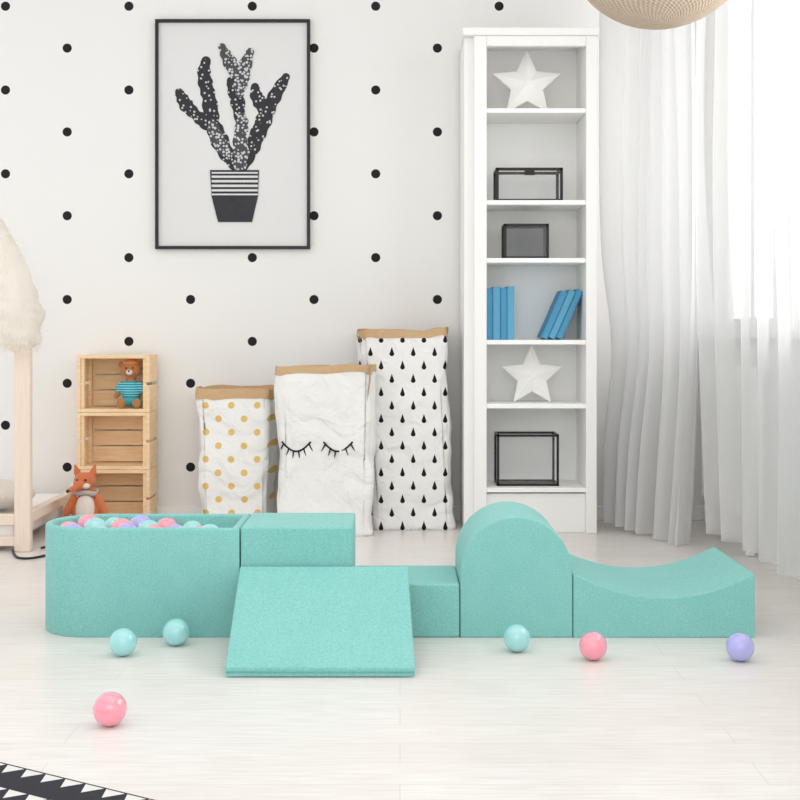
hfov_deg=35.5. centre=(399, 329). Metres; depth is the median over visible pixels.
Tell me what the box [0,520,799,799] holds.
floor
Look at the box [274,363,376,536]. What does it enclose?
paper bag
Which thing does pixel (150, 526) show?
ball
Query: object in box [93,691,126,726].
ball
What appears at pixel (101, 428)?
wooden crate
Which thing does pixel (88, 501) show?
fox
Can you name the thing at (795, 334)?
window
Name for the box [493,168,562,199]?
glass box
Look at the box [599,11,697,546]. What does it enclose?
curtain
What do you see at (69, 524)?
ball
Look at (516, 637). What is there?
ball
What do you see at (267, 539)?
foam block
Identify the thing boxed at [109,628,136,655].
ball
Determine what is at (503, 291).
book
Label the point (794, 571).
baseboard
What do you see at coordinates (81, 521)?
ball
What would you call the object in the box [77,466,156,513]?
wooden crate
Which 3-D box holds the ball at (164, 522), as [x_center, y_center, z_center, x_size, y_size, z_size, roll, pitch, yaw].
[-0.646,0.553,3.458,0.068,0.068,0.068,0,0,11]
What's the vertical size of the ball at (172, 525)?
0.068 m
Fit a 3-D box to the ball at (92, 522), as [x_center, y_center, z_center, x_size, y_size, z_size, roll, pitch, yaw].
[-0.824,0.541,3.381,0.068,0.068,0.068,0,0,24]
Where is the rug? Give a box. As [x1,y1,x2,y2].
[0,762,153,799]
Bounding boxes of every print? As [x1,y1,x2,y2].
[281,441,312,457]
[321,442,354,457]
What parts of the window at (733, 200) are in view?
sill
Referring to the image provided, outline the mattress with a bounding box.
[0,494,63,535]
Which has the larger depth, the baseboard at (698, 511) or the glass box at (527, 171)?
the baseboard at (698, 511)
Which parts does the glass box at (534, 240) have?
glass pane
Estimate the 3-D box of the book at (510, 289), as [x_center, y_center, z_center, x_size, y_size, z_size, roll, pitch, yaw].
[0.443,-0.068,5.075,0.028,0.214,0.150,0,0,0]
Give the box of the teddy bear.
[114,359,142,407]
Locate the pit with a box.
[45,514,250,636]
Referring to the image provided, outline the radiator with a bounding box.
[701,365,757,555]
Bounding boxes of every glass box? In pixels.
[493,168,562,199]
[494,431,558,485]
[502,224,548,257]
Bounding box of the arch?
[455,501,571,636]
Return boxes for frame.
[0,346,74,551]
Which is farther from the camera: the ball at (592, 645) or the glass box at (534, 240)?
the glass box at (534, 240)
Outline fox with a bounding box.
[62,464,108,516]
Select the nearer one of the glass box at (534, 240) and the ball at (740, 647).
the ball at (740, 647)
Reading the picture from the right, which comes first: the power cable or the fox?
the fox
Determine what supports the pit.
on the floor
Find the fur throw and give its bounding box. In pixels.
[0,213,47,353]
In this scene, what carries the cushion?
on the mattress
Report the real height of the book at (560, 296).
0.197 m
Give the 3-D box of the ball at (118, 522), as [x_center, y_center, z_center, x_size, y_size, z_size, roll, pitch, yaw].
[-0.752,0.543,3.381,0.068,0.068,0.068,0,0,10]
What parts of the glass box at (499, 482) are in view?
plate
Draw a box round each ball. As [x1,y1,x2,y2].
[60,521,76,526]
[64,523,81,527]
[77,514,95,527]
[83,517,107,527]
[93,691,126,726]
[105,517,119,527]
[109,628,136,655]
[110,518,132,527]
[118,523,136,527]
[130,515,150,526]
[137,520,158,527]
[147,525,162,527]
[157,518,176,527]
[162,618,189,645]
[167,524,180,527]
[183,521,202,527]
[201,524,218,527]
[503,624,530,651]
[579,632,606,659]
[726,633,754,661]
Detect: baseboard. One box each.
[55,506,703,519]
[704,504,799,579]
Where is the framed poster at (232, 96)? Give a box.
[155,19,309,248]
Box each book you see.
[487,288,491,339]
[491,287,499,339]
[500,288,506,339]
[504,286,513,339]
[537,290,566,339]
[548,289,574,339]
[555,289,582,339]
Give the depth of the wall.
5.26 m
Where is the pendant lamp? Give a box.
[588,0,726,29]
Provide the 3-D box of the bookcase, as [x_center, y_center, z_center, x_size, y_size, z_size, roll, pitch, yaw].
[0.514,-0.193,5.072,0.535,1.986,0.348,0,0,0]
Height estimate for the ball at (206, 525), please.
0.068 m
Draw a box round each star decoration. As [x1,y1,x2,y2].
[493,50,559,107]
[502,345,561,401]
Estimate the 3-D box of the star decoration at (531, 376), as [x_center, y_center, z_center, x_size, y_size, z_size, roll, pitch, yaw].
[0.531,0.175,5.027,0.244,0.231,0.061,0,0,0]
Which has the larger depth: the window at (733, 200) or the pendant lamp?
the window at (733, 200)
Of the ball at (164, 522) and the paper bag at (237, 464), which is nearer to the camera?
the ball at (164, 522)
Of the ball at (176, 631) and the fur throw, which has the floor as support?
the ball at (176, 631)
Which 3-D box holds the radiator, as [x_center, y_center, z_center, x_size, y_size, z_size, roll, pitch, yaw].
[1.244,0.465,4.703,0.057,0.670,0.686,0,0,0]
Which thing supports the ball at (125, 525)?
in the pit
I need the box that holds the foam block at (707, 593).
[569,547,754,636]
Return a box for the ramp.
[225,567,414,676]
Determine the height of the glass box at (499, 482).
0.205 m
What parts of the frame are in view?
rail, rail, bed post, rail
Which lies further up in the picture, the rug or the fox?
the fox
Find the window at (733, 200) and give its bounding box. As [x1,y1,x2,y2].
[728,0,772,338]
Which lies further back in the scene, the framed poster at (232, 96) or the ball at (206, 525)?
the framed poster at (232, 96)
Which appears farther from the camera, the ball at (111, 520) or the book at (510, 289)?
the book at (510, 289)
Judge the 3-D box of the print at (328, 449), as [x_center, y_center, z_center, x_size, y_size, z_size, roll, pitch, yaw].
[-0.240,0.464,4.847,0.132,0.065,0.018,0,0,-9]
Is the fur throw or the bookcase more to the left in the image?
the fur throw
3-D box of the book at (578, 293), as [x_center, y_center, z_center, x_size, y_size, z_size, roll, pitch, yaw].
[0.678,-0.063,5.075,0.107,0.203,0.150,0,0,0]
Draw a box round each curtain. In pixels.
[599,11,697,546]
[695,0,799,574]
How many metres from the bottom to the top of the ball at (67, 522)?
0.068 m
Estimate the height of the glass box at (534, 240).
0.140 m
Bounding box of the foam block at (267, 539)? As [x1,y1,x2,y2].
[241,513,354,566]
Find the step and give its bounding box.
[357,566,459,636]
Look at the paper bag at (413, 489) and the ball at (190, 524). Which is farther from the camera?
the paper bag at (413, 489)
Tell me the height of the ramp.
0.185 m
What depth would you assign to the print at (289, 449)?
4.85 m
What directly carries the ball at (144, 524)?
on the pit
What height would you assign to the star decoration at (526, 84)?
0.258 m
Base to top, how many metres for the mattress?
0.092 m
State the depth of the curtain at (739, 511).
4.07 m
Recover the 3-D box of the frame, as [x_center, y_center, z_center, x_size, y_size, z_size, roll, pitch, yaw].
[-1.866,0.328,4.850,1.068,0.944,0.700,0,0,0]
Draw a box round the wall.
[0,0,705,505]
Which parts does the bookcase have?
panel, shelf, shelf, shelf, shelf, shelf, shelf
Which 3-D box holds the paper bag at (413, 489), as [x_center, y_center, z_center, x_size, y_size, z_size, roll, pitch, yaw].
[0.024,0.393,5.104,0.405,0.814,0.243,0,0,0]
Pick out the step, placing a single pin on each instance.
(434, 590)
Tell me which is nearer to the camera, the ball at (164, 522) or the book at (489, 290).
the ball at (164, 522)
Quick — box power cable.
[11,546,44,559]
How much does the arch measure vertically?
0.314 m
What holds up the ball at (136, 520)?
in the pit
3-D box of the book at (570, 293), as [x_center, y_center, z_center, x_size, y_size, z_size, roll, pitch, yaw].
[0.649,-0.062,5.075,0.108,0.202,0.150,0,0,0]
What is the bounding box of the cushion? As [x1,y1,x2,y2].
[0,479,35,508]
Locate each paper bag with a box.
[195,385,276,514]
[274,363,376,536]
[356,327,455,530]
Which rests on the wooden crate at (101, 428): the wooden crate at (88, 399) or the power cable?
the wooden crate at (88, 399)
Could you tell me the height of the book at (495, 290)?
0.212 m
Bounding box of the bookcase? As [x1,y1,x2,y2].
[459,27,598,533]
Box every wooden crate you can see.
[77,354,156,411]
[77,410,156,469]
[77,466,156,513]
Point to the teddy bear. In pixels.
(131, 390)
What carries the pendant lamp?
hanging from the ceiling
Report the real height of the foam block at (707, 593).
0.165 m

